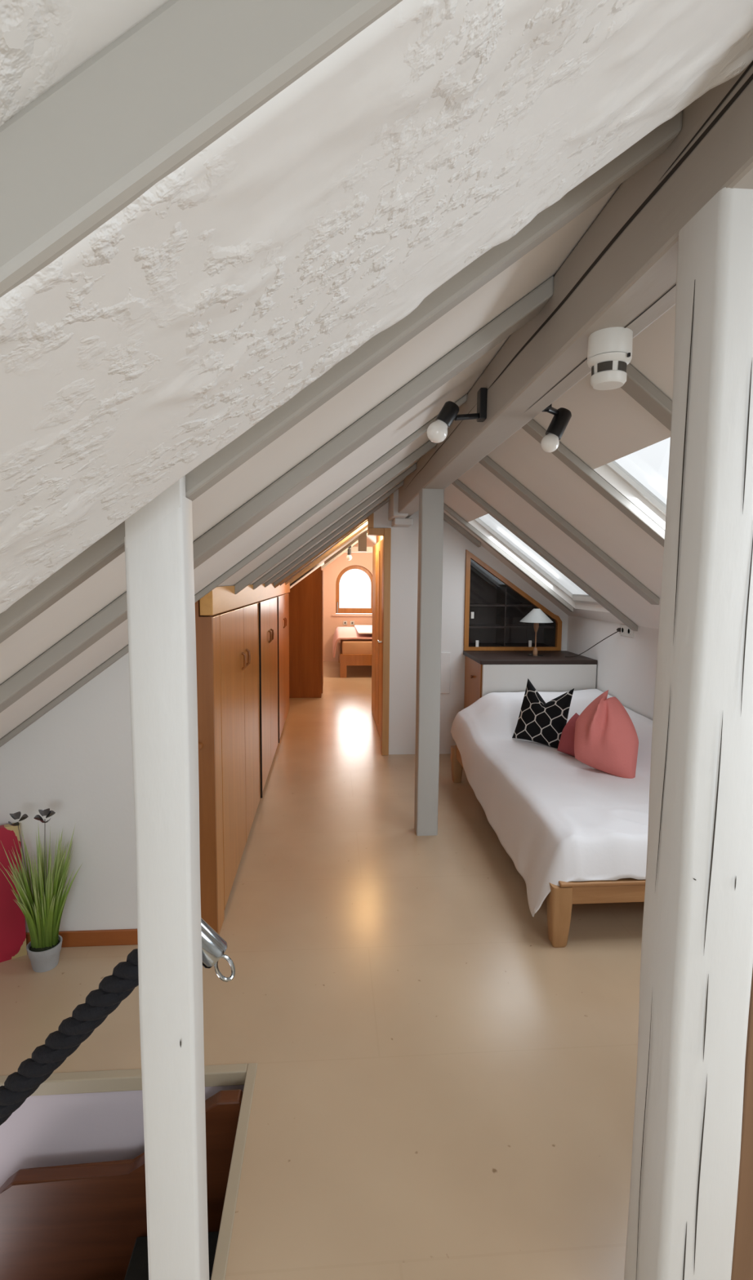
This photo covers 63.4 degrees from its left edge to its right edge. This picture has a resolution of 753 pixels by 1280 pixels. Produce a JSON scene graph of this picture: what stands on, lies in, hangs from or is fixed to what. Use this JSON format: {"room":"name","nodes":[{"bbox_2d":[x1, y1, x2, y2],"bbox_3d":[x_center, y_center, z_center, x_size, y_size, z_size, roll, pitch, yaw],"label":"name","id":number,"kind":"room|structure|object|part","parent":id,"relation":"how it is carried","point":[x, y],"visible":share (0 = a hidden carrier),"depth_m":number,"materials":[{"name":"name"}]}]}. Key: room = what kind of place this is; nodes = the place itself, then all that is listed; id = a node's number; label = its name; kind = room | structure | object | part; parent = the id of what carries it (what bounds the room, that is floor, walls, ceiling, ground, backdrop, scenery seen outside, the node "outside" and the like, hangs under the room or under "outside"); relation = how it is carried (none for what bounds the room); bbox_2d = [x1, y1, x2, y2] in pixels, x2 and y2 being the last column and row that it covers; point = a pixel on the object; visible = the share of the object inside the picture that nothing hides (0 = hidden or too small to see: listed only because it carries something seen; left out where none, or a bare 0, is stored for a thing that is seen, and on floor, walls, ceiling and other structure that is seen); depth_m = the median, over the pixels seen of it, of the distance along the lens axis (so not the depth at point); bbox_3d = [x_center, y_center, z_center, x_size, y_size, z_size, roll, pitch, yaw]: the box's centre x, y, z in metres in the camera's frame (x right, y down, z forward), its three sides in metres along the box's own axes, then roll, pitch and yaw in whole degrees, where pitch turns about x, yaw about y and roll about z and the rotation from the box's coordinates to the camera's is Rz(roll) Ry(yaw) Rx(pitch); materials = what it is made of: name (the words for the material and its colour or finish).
{"room":"attic bedroom","nodes":[
{"label":"attic bedroom","id":0,"kind":"room"},
{"bbox_2d":[0,652,137,932],"bbox_3d":[-1.485,0.633,2.618,1.130,1.404,0.068,0,6,-4],"label":"wall","id":1,"kind":"structure","parent":0,"point":[74,762],"depth_m":2.60,"materials":[{"name":"white paint"}]},
{"bbox_2d":[26,928,137,946],"bbox_3d":[-1.488,1.302,2.642,1.130,0.068,0.014,0,6,-4],"label":"baseboard","id":2,"kind":"structure","parent":1,"relation":"attached to","point":[119,936],"depth_m":2.66,"materials":[{"name":"brown wood"}]},
{"bbox_2d":[0,0,168,126],"bbox_3d":[-0.494,0.094,-0.460,2.146,1.623,1.542,0,6,-4],"label":"ceiling","id":3,"kind":"structure","parent":0,"point":[42,42],"depth_m":0.28,"materials":[{"name":"white paint"}]},
{"bbox_2d":[0,1084,244,1187],"bbox_3d":[-1.208,2.720,2.099,1.612,2.555,0.048,0,6,-4],"label":"wall","id":4,"kind":"structure","parent":0,"point":[66,1129],"depth_m":1.98,"materials":[{"name":"paint"}]},
{"bbox_2d":[0,1062,257,1279],"bbox_3d":[-1.166,1.469,1.549,1.610,0.054,0.840,0,6,-4],"label":"trim","id":5,"kind":"structure","parent":4,"relation":"attached to","point":[121,1080],"depth_m":1.95,"materials":[{"name":"beige wood"}]},
{"bbox_2d":[0,182,622,739],"bbox_3d":[-0.964,-0.449,4.922,2.510,2.002,14.000,0,6,-4],"label":"ceiling","id":6,"kind":"structure","parent":0,"point":[542,262],"depth_m":1.43,"materials":[{"name":"white paint"}]},
{"bbox_2d":[0,0,402,297],"bbox_3d":[-0.678,0.147,0.319,2.396,1.866,0.040,0,6,-4],"label":"rafter","id":7,"kind":"object","parent":6,"relation":"attached to","point":[189,72],"visible":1,"depth_m":0.30,"materials":[{"name":"white wood"}]},
{"bbox_2d":[0,394,466,746],"bbox_3d":[-0.838,-0.087,2.463,2.396,1.820,0.030,0,6,-4],"label":"rafter","id":8,"kind":"object","parent":6,"relation":"attached to","point":[461,401],"visible":0.8,"depth_m":2.45,"materials":[{"name":"grey wood"}]},
{"bbox_2d":[199,582,289,615],"bbox_3d":[-0.897,-0.402,4.988,0.054,0.120,4.888,0,6,-4],"label":"fascia board","id":9,"kind":"object","parent":6,"relation":"attached to","point":[220,599],"visible":0.77,"depth_m":3.10,"materials":[{"name":"brown wood"}]},
{"bbox_2d":[0,275,553,712],"bbox_3d":[-0.770,0.012,1.553,2.396,1.840,0.115,0,6,-4],"label":"rafter","id":10,"kind":"object","parent":6,"relation":"attached to","point":[528,307],"visible":1,"depth_m":1.50,"materials":[{"name":"grey wood"}]},
{"bbox_2d":[274,516,368,588],"bbox_3d":[-0.490,-0.793,5.427,0.830,0.672,0.060,0,6,-4],"label":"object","id":11,"kind":"structure","parent":6,"relation":"attached to","point":[366,518],"depth_m":5.40,"materials":[{"name":"brown wood"}]},
{"bbox_2d":[280,520,367,585],"bbox_3d":[-0.382,-0.968,5.987,1.130,0.875,0.050,0,6,-4],"label":"rafter","id":12,"kind":"object","parent":6,"relation":"attached to","point":[366,520],"visible":0.23,"depth_m":5.96,"materials":[{"name":"grey wood"}]},
{"bbox_2d":[284,521,367,584],"bbox_3d":[-0.434,-1.037,6.692,1.130,0.875,0.050,0,6,-4],"label":"rafter","id":13,"kind":"object","parent":6,"relation":"attached to","point":[365,523],"visible":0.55,"depth_m":6.67,"materials":[{"name":"grey wood"}]},
{"bbox_2d":[289,524,367,584],"bbox_3d":[-0.486,-1.106,7.387,1.130,0.875,0.050,0,6,-4],"label":"rafter","id":14,"kind":"object","parent":6,"relation":"attached to","point":[365,526],"visible":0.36,"depth_m":7.36,"materials":[{"name":"grey wood"}]},
{"bbox_2d":[273,497,389,586],"bbox_3d":[-0.373,-0.870,5.312,1.046,0.812,0.050,0,6,-4],"label":"rafter","id":15,"kind":"object","parent":6,"relation":"attached to","point":[387,500],"visible":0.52,"depth_m":5.29,"materials":[{"name":"grey wood"}]},
{"bbox_2d":[264,480,403,587],"bbox_3d":[-0.321,-0.801,4.618,1.046,0.812,0.050,0,6,-4],"label":"rafter","id":16,"kind":"object","parent":6,"relation":"attached to","point":[398,486],"visible":0.96,"depth_m":4.59,"materials":[{"name":"grey wood"}]},
{"bbox_2d":[253,463,416,589],"bbox_3d":[-0.270,-0.730,3.933,1.046,0.818,0.050,0,6,-4],"label":"rafter","id":17,"kind":"object","parent":6,"relation":"attached to","point":[412,468],"visible":1,"depth_m":3.91,"materials":[{"name":"grey wood"}]},
{"bbox_2d":[234,440,436,594],"bbox_3d":[-0.214,-0.650,3.179,1.046,0.830,0.050,0,6,-4],"label":"rafter","id":18,"kind":"object","parent":6,"relation":"attached to","point":[411,459],"visible":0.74,"depth_m":3.15,"materials":[{"name":"grey wood"}]},
{"bbox_2d":[0,110,682,643],"bbox_3d":[-0.727,0.070,0.970,2.396,1.840,0.050,0,6,-4],"label":"rafter","id":19,"kind":"object","parent":6,"relation":"attached to","point":[488,265],"visible":0.69,"depth_m":0.95,"materials":[{"name":"grey wood"}]},
{"bbox_2d":[321,533,367,568],"bbox_3d":[-1.382,-0.884,10.314,2.480,1.903,0.050,0,6,-4],"label":"rafter","id":20,"kind":"object","parent":6,"relation":"attached to","point":[356,542],"visible":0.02,"depth_m":10.29,"materials":[{"name":"white wood"}]},
{"bbox_2d":[324,529,367,564],"bbox_3d":[-0.415,-1.418,9.124,0.730,0.591,0.050,0,6,-4],"label":"rafter","id":21,"kind":"object","parent":6,"relation":"attached to","point":[342,549],"visible":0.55,"depth_m":9.10,"materials":[{"name":"grey wood"}]},
{"bbox_2d":[346,545,351,559],"bbox_3d":[-0.446,-1.425,9.963,0.090,0.244,0.120,0,6,-4],"label":"spotlight","id":22,"kind":"object","parent":6,"relation":"attached to","point":[348,557],"visible":0.97,"depth_m":9.94,"materials":[{"name":"black paint"}]},
{"bbox_3d":[-0.445,-1.354,9.955,0.090,0.104,0.090,0,6,-4],"label":"bulb","id":23,"kind":"part","parent":22,"relation":"part of","materials":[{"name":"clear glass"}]},
{"bbox_2d":[357,530,366,551],"bbox_3d":[-0.208,-1.456,8.970,0.120,0.304,0.120,0,6,-4],"label":"strut","id":24,"kind":"object","parent":6,"relation":"hanging from","point":[362,540],"visible":1,"depth_m":8.91,"materials":[{"name":"grey wood"}]},
{"bbox_2d":[0,0,752,613],"bbox_3d":[-0.569,0.036,0.536,2.146,1.703,0.463,0,6,-4],"label":"ceiling","id":25,"kind":"structure","parent":6,"relation":"attached to","point":[434,135],"depth_m":0.47,"materials":[{"name":"white paint"}]},
{"bbox_2d":[0,661,644,1279],"bbox_3d":[-0.220,1.123,5.133,4.030,0.040,14.000,0,6,-4],"label":"floor","id":26,"kind":"structure","parent":0,"point":[444,1090],"depth_m":2.18,"materials":[{"name":"beige laminate"}]},
{"bbox_2d":[0,822,26,962],"bbox_3d":[-1.700,1.069,2.457,0.480,0.566,0.064,-3,7,-35],"label":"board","id":27,"kind":"object","parent":26,"relation":"on","point":[13,944],"visible":0.8,"depth_m":2.55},
{"bbox_2d":[0,808,82,972],"bbox_3d":[-1.361,1.012,2.490,0.294,0.675,0.239,0,6,-4],"label":"potted grass","id":28,"kind":"object","parent":26,"relation":"on","point":[42,908],"depth_m":2.47,"materials":[{"name":"green plant"}]},
{"bbox_2d":[8,811,28,826],"bbox_3d":[-1.417,0.711,2.411,0.072,0.046,0.058,0,6,-4],"label":"flower","id":29,"kind":"object","parent":28,"relation":"on","point":[16,815],"depth_m":2.42,"materials":[{"name":"grey metal"}]},
{"bbox_3d":[-1.408,0.991,2.454,0.043,0.545,0.010,-3,7,-34],"label":"wire stem","id":30,"kind":"part","parent":28,"relation":"part of","materials":[{"name":"grey plant"}]},
{"bbox_2d":[33,808,55,822],"bbox_3d":[-1.321,0.704,2.429,0.069,0.048,0.055,2,6,14],"label":"flower","id":31,"kind":"object","parent":28,"relation":"on","point":[46,812],"depth_m":2.44,"materials":[{"name":"grey metal"}]},
{"bbox_3d":[-1.340,0.987,2.469,0.043,0.550,0.010,3,6,25],"label":"wire stem","id":32,"kind":"part","parent":28,"relation":"part of","materials":[{"name":"grey metal"}]},
{"bbox_2d":[26,934,62,972],"bbox_3d":[-1.369,1.300,2.520,0.131,0.098,0.131,0,6,-4],"label":"pot","id":33,"kind":"object","parent":26,"relation":"on","point":[44,957],"depth_m":2.48,"materials":[{"name":"white ceramic"}]},
{"bbox_2d":[0,1088,243,1279],"bbox_3d":[-0.988,2.094,1.624,1.178,1.290,0.760,0,6,-4],"label":"staircase","id":34,"kind":"structure","parent":26,"relation":"attached to","point":[82,1221],"depth_m":1.89,"materials":[{"name":"brown wood"}]},
{"bbox_2d":[124,475,208,1279],"bbox_3d":[-0.344,0.613,1.028,0.090,1.773,0.085,0,6,-4],"label":"timber post","id":35,"kind":"object","parent":26,"relation":"on","point":[158,537],"visible":0.92,"depth_m":0.97,"materials":[{"name":"white wood"}]},
{"bbox_2d":[0,917,235,1125],"bbox_3d":[-0.996,1.211,1.145,1.458,1.432,0.073,0,6,-4],"label":"handrail","id":36,"kind":"object","parent":35,"relation":"attached to","point":[73,1031],"visible":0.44,"depth_m":1.12,"materials":[{"name":"black fabric"}]},
{"bbox_2d":[195,600,260,934],"bbox_3d":[-1.097,0.499,3.437,0.726,1.518,1.714,0,6,-4],"label":"wardrobe","id":37,"kind":"object","parent":26,"relation":"on","point":[227,642],"visible":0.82,"depth_m":2.90,"materials":[{"name":"brown wood"}]},
{"bbox_3d":[-0.757,0.454,2.607,0.030,0.030,0.026,0,6,-4],"label":"knob","id":38,"kind":"part","parent":37,"relation":"part of","materials":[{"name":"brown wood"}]},
{"bbox_3d":[-0.810,0.579,2.639,0.220,1.518,0.020,0,6,-4],"label":"panel","id":39,"kind":"part","parent":37,"relation":"part of","materials":[{"name":"brown wood"}]},
{"bbox_3d":[-0.751,0.548,3.193,0.020,1.403,0.745,0,6,-4],"label":"door","id":40,"kind":"part","parent":37,"relation":"part of","materials":[{"name":"brown wood"}]},
{"bbox_3d":[-0.749,0.120,3.442,0.031,0.108,0.016,0,6,-4],"label":"handle","id":41,"kind":"part","parent":37,"relation":"part of","materials":[{"name":"brown wood"}]},
{"bbox_3d":[-0.761,0.103,3.611,0.031,0.108,0.016,0,6,-4],"label":"handle","id":42,"kind":"part","parent":37,"relation":"part of","materials":[{"name":"brown wood"}]},
{"bbox_3d":[-0.807,0.475,3.936,0.020,1.403,0.745,0,6,-4],"label":"door","id":43,"kind":"part","parent":37,"relation":"part of","materials":[{"name":"brown wood"}]},
{"bbox_2d":[257,596,278,798],"bbox_3d":[-1.216,0.371,5.027,0.726,1.459,1.494,0,6,-4],"label":"wardrobe","id":44,"kind":"object","parent":26,"relation":"on","point":[268,608],"visible":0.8,"depth_m":4.84,"materials":[{"name":"brown wood"}]},
{"bbox_3d":[-0.863,0.401,4.686,0.020,1.403,0.735,0,6,-4],"label":"door","id":45,"kind":"part","parent":44,"relation":"part of","materials":[{"name":"brown wood"}]},
{"bbox_3d":[-0.860,-0.027,4.931,0.031,0.108,0.016,0,6,-4],"label":"handle","id":46,"kind":"part","parent":44,"relation":"part of","materials":[{"name":"brown wood"}]},
{"bbox_3d":[-0.873,-0.043,5.100,0.031,0.108,0.016,0,6,-4],"label":"handle","id":47,"kind":"part","parent":44,"relation":"part of","materials":[{"name":"brown wood"}]},
{"bbox_3d":[-0.917,0.328,5.420,0.020,1.403,0.735,0,6,-4],"label":"door","id":48,"kind":"part","parent":44,"relation":"part of","materials":[{"name":"brown wood"}]},
{"bbox_2d":[275,593,288,742],"bbox_3d":[-1.329,0.222,6.541,0.726,1.459,1.564,0,6,-4],"label":"wardrobe","id":49,"kind":"object","parent":26,"relation":"on","point":[283,599],"visible":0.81,"depth_m":6.40,"materials":[{"name":"brown wood"}]},
{"bbox_3d":[-0.974,0.253,6.182,0.020,1.403,0.770,0,6,-4],"label":"door","id":50,"kind":"part","parent":49,"relation":"part of","materials":[{"name":"brown wood"}]},
{"bbox_3d":[-1.032,0.177,6.950,0.020,1.403,0.770,0,6,-4],"label":"door","id":51,"kind":"part","parent":49,"relation":"part of","materials":[{"name":"brown wood"}]},
{"bbox_2d":[286,566,323,697],"bbox_3d":[-1.202,-0.145,8.622,0.888,1.785,0.880,0,6,-4],"label":"tall cabinet","id":52,"kind":"object","parent":26,"relation":"on","point":[306,597],"visible":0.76,"depth_m":8.22,"materials":[{"name":"brown wood"}]},
{"bbox_3d":[-0.769,-0.142,8.670,0.016,1.676,0.810,0,6,-4],"label":"door","id":53,"kind":"part","parent":52,"relation":"part of","materials":[{"name":"brown wood"}]},
{"bbox_2d":[338,639,372,677],"bbox_3d":[-0.070,0.229,10.985,1.200,0.600,1.930,0,6,-4],"label":"bed","id":54,"kind":"object","parent":26,"relation":"on","point":[351,651],"visible":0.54,"depth_m":10.02,"materials":[{"name":"brown wood"}]},
{"bbox_3d":[-0.653,0.233,10.963,0.035,0.185,1.890,0,6,-4],"label":"rail","id":55,"kind":"part","parent":54,"relation":"part of","materials":[{"name":"brown wood"}]},
{"bbox_3d":[-0.548,0.511,10.056,0.110,0.210,0.100,0,6,-4],"label":"leg","id":56,"kind":"part","parent":54,"relation":"part of","materials":[{"name":"brown wood"}]},
{"bbox_2d":[332,626,372,657],"bbox_3d":[-0.145,0.012,10.939,1.279,0.388,1.771,0,6,-4],"label":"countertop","id":57,"kind":"structure","parent":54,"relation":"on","point":[340,633],"depth_m":10.38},
{"bbox_2d":[354,625,372,634],"bbox_3d":[0.060,-0.192,10.928,0.850,0.026,1.680,0,6,-4],"label":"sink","id":58,"kind":"object","parent":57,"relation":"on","point":[361,629],"visible":0.44,"depth_m":10.64,"materials":[{"name":"white ceramic"}]},
{"bbox_3d":[0.000,0.329,10.048,1.200,0.185,0.040,0,6,-4],"label":"rail","id":59,"kind":"part","parent":54,"relation":"part of","materials":[{"name":"brown wood"}]},
{"bbox_3d":[-0.070,0.062,10.989,1.130,0.270,1.870,0,6,-4],"label":"mattress","id":60,"kind":"part","parent":54,"relation":"part of","materials":[{"name":"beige fabric"}]},
{"bbox_2d":[413,488,444,835],"bbox_3d":[0.325,0.159,3.803,0.137,2.147,0.132,0,6,-4],"label":"timber post","id":61,"kind":"object","parent":26,"relation":"on","point":[430,534],"visible":1,"depth_m":3.74,"materials":[{"name":"white wood"}]},
{"bbox_2d":[462,650,596,708],"bbox_3d":[1.292,0.612,5.329,0.977,0.965,0.665,0,6,-4],"label":"base cabinet","id":62,"kind":"object","parent":26,"relation":"on","point":[486,672],"visible":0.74,"depth_m":4.98,"materials":[{"name":"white wood"}]},
{"bbox_3d":[0.837,0.614,5.317,0.021,0.895,0.590,0,6,-4],"label":"door","id":63,"kind":"part","parent":62,"relation":"part of","materials":[{"name":"brown wood"}]},
{"bbox_2d":[519,608,552,656],"bbox_3d":[1.368,-0.067,5.234,0.280,0.405,0.280,0,6,-4],"label":"table lamp","id":64,"kind":"object","parent":62,"relation":"on","point":[535,615],"visible":1,"depth_m":5.17,"materials":[{"name":"fabric"}]},
{"bbox_3d":[1.368,-0.017,5.239,0.044,0.280,0.044,0,6,-4],"label":"stem","id":65,"kind":"part","parent":64,"relation":"part of","materials":[{"name":"brown wood"}]},
{"bbox_3d":[1.370,-0.212,5.220,0.280,0.113,0.280,0,6,-4],"label":"lamp shade","id":66,"kind":"part","parent":64,"relation":"part of","materials":[{"name":"white fabric"}]},
{"bbox_3d":[1.326,0.651,5.014,0.945,0.909,0.028,0,6,-4],"label":"panel","id":67,"kind":"part","parent":62,"relation":"part of","materials":[{"name":"white wood"}]},
{"bbox_2d":[450,744,644,947],"bbox_3d":[1.247,1.016,3.813,1.141,0.455,2.288,0,6,-4],"label":"bed","id":68,"kind":"object","parent":26,"relation":"on","point":[560,900],"visible":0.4,"depth_m":2.66,"materials":[{"name":"brown wood"}]},
{"bbox_3d":[0.642,0.993,4.872,0.092,0.283,0.092,0,6,-4],"label":"leg","id":69,"kind":"part","parent":68,"relation":"part of","materials":[{"name":"brown wood"}]},
{"bbox_3d":[0.724,0.992,3.780,0.030,0.100,2.200,0,6,-4],"label":"rail","id":70,"kind":"part","parent":68,"relation":"part of","materials":[{"name":"brown wood"}]},
{"bbox_2d":[450,688,652,916],"bbox_3d":[1.254,0.822,3.816,1.277,0.624,2.327,0,6,-4],"label":"bedspread","id":71,"kind":"object","parent":68,"relation":"on","point":[557,816],"visible":0.64,"depth_m":3.30,"materials":[{"name":"white fabric"}]},
{"bbox_2d":[511,678,573,748],"bbox_3d":[1.151,0.515,4.239,0.397,0.463,0.160,4,7,34],"label":"cushion","id":72,"kind":"object","parent":71,"relation":"on","point":[539,721],"visible":0.98,"depth_m":4.18,"materials":[{"name":"black fabric"}]},
{"bbox_2d":[556,712,578,756],"bbox_3d":[1.336,0.636,3.927,0.144,0.298,0.342,-5,8,-44],"label":"cushion","id":73,"kind":"object","parent":71,"relation":"on","point":[566,744],"visible":0.28,"depth_m":3.96,"materials":[{"name":"pink fabric"}]},
{"bbox_2d":[573,689,638,778],"bbox_3d":[1.369,0.555,3.634,0.360,0.492,0.255,3,6,25],"label":"cushion","id":74,"kind":"object","parent":71,"relation":"on","point":[606,740],"visible":0.99,"depth_m":3.56,"materials":[{"name":"pink fabric"}]},
{"bbox_3d":[0.805,1.208,2.693,0.092,0.283,0.092,0,6,-4],"label":"leg","id":75,"kind":"part","parent":68,"relation":"part of","materials":[{"name":"brown wood"}]},
{"bbox_3d":[1.345,1.111,2.705,1.110,0.085,0.032,0,6,-4],"label":"rail","id":76,"kind":"part","parent":68,"relation":"part of","materials":[{"name":"brown wood"}]},
{"bbox_2d":[623,186,752,1279],"bbox_3d":[0.534,0.433,1.014,0.132,2.149,0.129,0,6,-4],"label":"timber post","id":77,"kind":"object","parent":26,"relation":"on","point":[696,957],"visible":1,"depth_m":0.95,"materials":[{"name":"white wood"}]},
{"bbox_2d":[730,966,752,1279],"bbox_3d":[0.966,1.008,1.305,0.595,0.955,0.270,0,6,-4],"label":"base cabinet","id":78,"kind":"object","parent":26,"relation":"on","point":[742,1254],"visible":0.02,"depth_m":1.16,"materials":[{"name":"brown wood"}]},
{"bbox_2d":[321,537,374,661],"bbox_3d":[-0.734,-0.795,12.039,4.030,2.500,0.240,0,6,-4],"label":"wall","id":79,"kind":"structure","parent":0,"point":[331,623],"depth_m":11.92,"materials":[{"name":"pink paint"}]},
{"bbox_2d":[331,562,372,616],"bbox_3d":[-0.413,-0.997,11.977,0.920,1.050,0.210,0,6,-4],"label":"window","id":80,"kind":"structure","parent":79,"relation":"in","point":[365,568],"depth_m":11.98,"materials":[{"name":"brown wood"}]},
{"bbox_3d":[-0.412,-0.482,11.948,0.920,0.030,0.050,0,6,-4],"label":"sill","id":81,"kind":"part","parent":80,"relation":"part of","materials":[{"name":"pink paint"}]},
{"bbox_2d":[376,535,382,543],"bbox_3d":[0.086,-0.197,6.527,0.055,2.319,1.860,0,6,-4],"label":"wall","id":82,"kind":"structure","parent":0,"point":[379,538],"depth_m":6.89,"materials":[{"name":"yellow paint"}]},
{"bbox_2d":[371,538,382,737],"bbox_3d":[0.004,-0.044,6.535,0.092,1.988,1.720,0,6,-4],"label":"door","id":83,"kind":"structure","parent":82,"relation":"in","point":[377,549],"depth_m":6.60,"materials":[{"name":"brown wood"}]},
{"bbox_2d":[367,502,568,754],"bbox_3d":[0.840,-0.185,5.601,1.850,2.490,0.090,0,6,-4],"label":"wall","id":84,"kind":"structure","parent":0,"point":[404,540],"depth_m":5.54,"materials":[{"name":"white paint"}]},
{"bbox_2d":[367,512,391,755],"bbox_3d":[0.017,-0.049,5.543,0.200,2.215,0.130,0,6,-4],"label":"trim","id":85,"kind":"structure","parent":84,"relation":"attached to","point":[385,532],"depth_m":5.49,"materials":[{"name":"brown wood"}]},
{"bbox_2d":[387,488,412,527],"bbox_3d":[0.212,-1.115,5.191,0.185,0.270,0.450,0,6,-4],"label":"bracket","id":86,"kind":"object","parent":84,"relation":"attached to","point":[398,520],"visible":0.73,"depth_m":5.15,"materials":[{"name":"white wood"}]},
{"bbox_2d":[440,652,450,693],"bbox_3d":[0.550,0.302,5.577,0.250,0.380,0.012,0,6,-4],"label":"access panel","id":87,"kind":"object","parent":84,"relation":"attached to","point":[445,656],"visible":0.44,"depth_m":5.58,"materials":[{"name":"white paint"}]},
{"bbox_2d":[462,549,561,650],"bbox_3d":[1.241,-0.376,5.739,0.906,0.914,0.380,0,6,-4],"label":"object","id":88,"kind":"object","parent":84,"relation":"attached to","point":[495,607],"visible":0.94,"depth_m":5.84,"materials":[{"name":"brown wood"}]},
{"bbox_2d":[469,603,532,606],"bbox_3d":[1.130,-0.332,5.760,0.608,0.016,0.290,0,6,-4],"label":"shelf","id":89,"kind":"object","parent":88,"relation":"attached to","point":[470,604],"depth_m":5.63,"materials":[{"name":"brown wood"}]},
{"bbox_2d":[468,623,553,628],"bbox_3d":[1.233,-0.133,5.787,0.818,0.016,0.290,0,6,-4],"label":"shelf","id":90,"kind":"object","parent":88,"relation":"attached to","point":[470,625],"depth_m":5.73,"materials":[{"name":"brown wood"}]},
{"bbox_2d":[397,60,752,518],"bbox_3d":[0.488,-0.854,1.700,0.136,0.289,7.470,0,6,-4],"label":"ridge beam","id":91,"kind":"structure","parent":84,"relation":"attached to","point":[621,273],"depth_m":1.22,"materials":[{"name":"white wood"}]},
{"bbox_2d":[426,387,486,443],"bbox_3d":[0.285,-0.784,2.127,0.226,0.199,0.076,-1,6,-18],"label":"spotlight","id":92,"kind":"object","parent":91,"relation":"attached to","point":[437,431],"visible":1,"depth_m":2.09,"materials":[{"name":"black paint"}]},
{"bbox_3d":[0.211,-0.726,2.111,0.074,0.084,0.072,0,6,-4],"label":"bulb","id":93,"kind":"part","parent":92,"relation":"part of","materials":[{"name":"white glass"}]},
{"bbox_3d":[0.323,-0.785,2.143,0.113,0.039,0.020,-2,6,-26],"label":"arm","id":94,"kind":"part","parent":92,"relation":"part of","materials":[{"name":"black paint"}]},
{"bbox_2d":[540,403,571,452],"bbox_3d":[0.576,-0.731,2.016,0.158,0.208,0.083,-5,8,-42],"label":"spotlight","id":95,"kind":"object","parent":91,"relation":"attached to","point":[549,442],"visible":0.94,"depth_m":2.02,"materials":[{"name":"black paint"}]},
{"bbox_3d":[0.581,-0.665,2.043,0.060,0.070,0.060,0,6,-4],"label":"bulb","id":96,"kind":"part","parent":95,"relation":"part of","materials":[{"name":"white glass"}]},
{"bbox_3d":[0.572,-0.751,1.994,0.020,0.024,0.081,5,7,37],"label":"arm","id":97,"kind":"part","parent":95,"relation":"part of","materials":[{"name":"black paint"}]},
{"bbox_2d":[586,326,632,390],"bbox_3d":[0.518,-0.621,1.358,0.093,0.110,0.094,0,6,-4],"label":"smoke detector","id":98,"kind":"object","parent":91,"relation":"attached to","point":[609,351],"visible":1,"depth_m":1.33,"materials":[{"name":"white plastic"}]},
{"bbox_2d":[366,304,675,628],"bbox_3d":[1.073,-0.783,5.041,1.570,1.285,14.000,0,6,-4],"label":"ceiling","id":99,"kind":"structure","parent":0,"point":[604,427],"depth_m":3.08,"materials":[{"name":"white paint"}]},
{"bbox_2d":[344,546,372,552],"bbox_3d":[-0.035,-1.610,10.882,2.250,0.100,0.120,0,6,-4],"label":"tie beam","id":100,"kind":"structure","parent":99,"relation":"attached to","point":[353,549],"depth_m":10.81,"materials":[{"name":"white wood"}]},
{"bbox_2d":[443,512,480,546],"bbox_3d":[0.603,-1.086,5.384,0.637,0.517,0.090,0,6,-4],"label":"rafter","id":101,"kind":"object","parent":99,"relation":"attached to","point":[446,517],"visible":0.56,"depth_m":5.37,"materials":[{"name":"grey wood"}]},
{"bbox_2d":[443,502,573,612],"bbox_3d":[0.994,-0.775,5.116,1.377,1.076,0.060,0,6,-4],"label":"rafter","id":102,"kind":"object","parent":99,"relation":"attached to","point":[446,508],"visible":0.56,"depth_m":5.11,"materials":[{"name":"grey wood"}]},
{"bbox_2d":[474,517,599,604],"bbox_3d":[1.252,-0.658,4.724,0.940,0.760,0.780,0,6,-4],"label":"window","id":103,"kind":"structure","parent":99,"relation":"attached to","point":[579,598],"depth_m":5.08,"materials":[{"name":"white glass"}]},
{"bbox_2d":[451,479,637,631],"bbox_3d":[1.117,-0.646,4.269,1.497,1.166,0.075,0,6,-4],"label":"rafter","id":104,"kind":"object","parent":99,"relation":"attached to","point":[464,489],"visible":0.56,"depth_m":4.25,"materials":[{"name":"grey wood"}]},
{"bbox_2d":[478,455,658,604],"bbox_3d":[1.031,-0.678,3.471,1.207,0.948,0.090,0,6,-4],"label":"rafter","id":105,"kind":"object","parent":99,"relation":"attached to","point":[486,462],"visible":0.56,"depth_m":3.46,"materials":[{"name":"grey wood"}]},
{"bbox_2d":[521,418,664,546],"bbox_3d":[1.233,-0.493,2.721,1.497,1.166,0.075,0,6,-4],"label":"rafter","id":106,"kind":"object","parent":99,"relation":"attached to","point":[532,428],"visible":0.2,"depth_m":2.66,"materials":[{"name":"grey wood"}]},
{"bbox_2d":[604,460,666,515],"bbox_3d":[1.413,-0.436,2.360,0.910,0.737,0.680,0,6,-4],"label":"window","id":107,"kind":"structure","parent":99,"relation":"attached to","point":[613,466],"depth_m":2.64,"materials":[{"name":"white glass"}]},
{"bbox_2d":[619,363,671,431],"bbox_3d":[1.290,-0.418,1.960,1.497,1.166,0.080,0,6,-4],"label":"rafter","id":108,"kind":"object","parent":99,"relation":"attached to","point":[636,385],"visible":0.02,"depth_m":1.86,"materials":[{"name":"grey wood"}]},
{"bbox_2d":[566,615,657,719],"bbox_3d":[1.845,0.468,5.222,0.100,1.362,14.000,0,6,-4],"label":"wall","id":109,"kind":"structure","parent":0,"point":[625,666],"depth_m":4.59,"materials":[{"name":"white paint"}]},
{"bbox_2d":[618,624,632,637],"bbox_3d":[1.842,-0.069,4.504,0.014,0.080,0.200,0,6,-4],"label":"wall socket","id":110,"kind":"object","parent":109,"relation":"attached to","point":[624,630],"visible":0.93,"depth_m":4.50,"materials":[{"name":"white plastic"}]},
{"bbox_2d":[564,627,620,657],"bbox_3d":[1.707,0.027,4.865,0.036,0.295,0.626,-2,6,-23],"label":"power cable","id":111,"kind":"object","parent":110,"relation":"attached to","point":[618,629],"visible":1,"depth_m":4.75,"materials":[{"name":"black plastic"}]}
]}

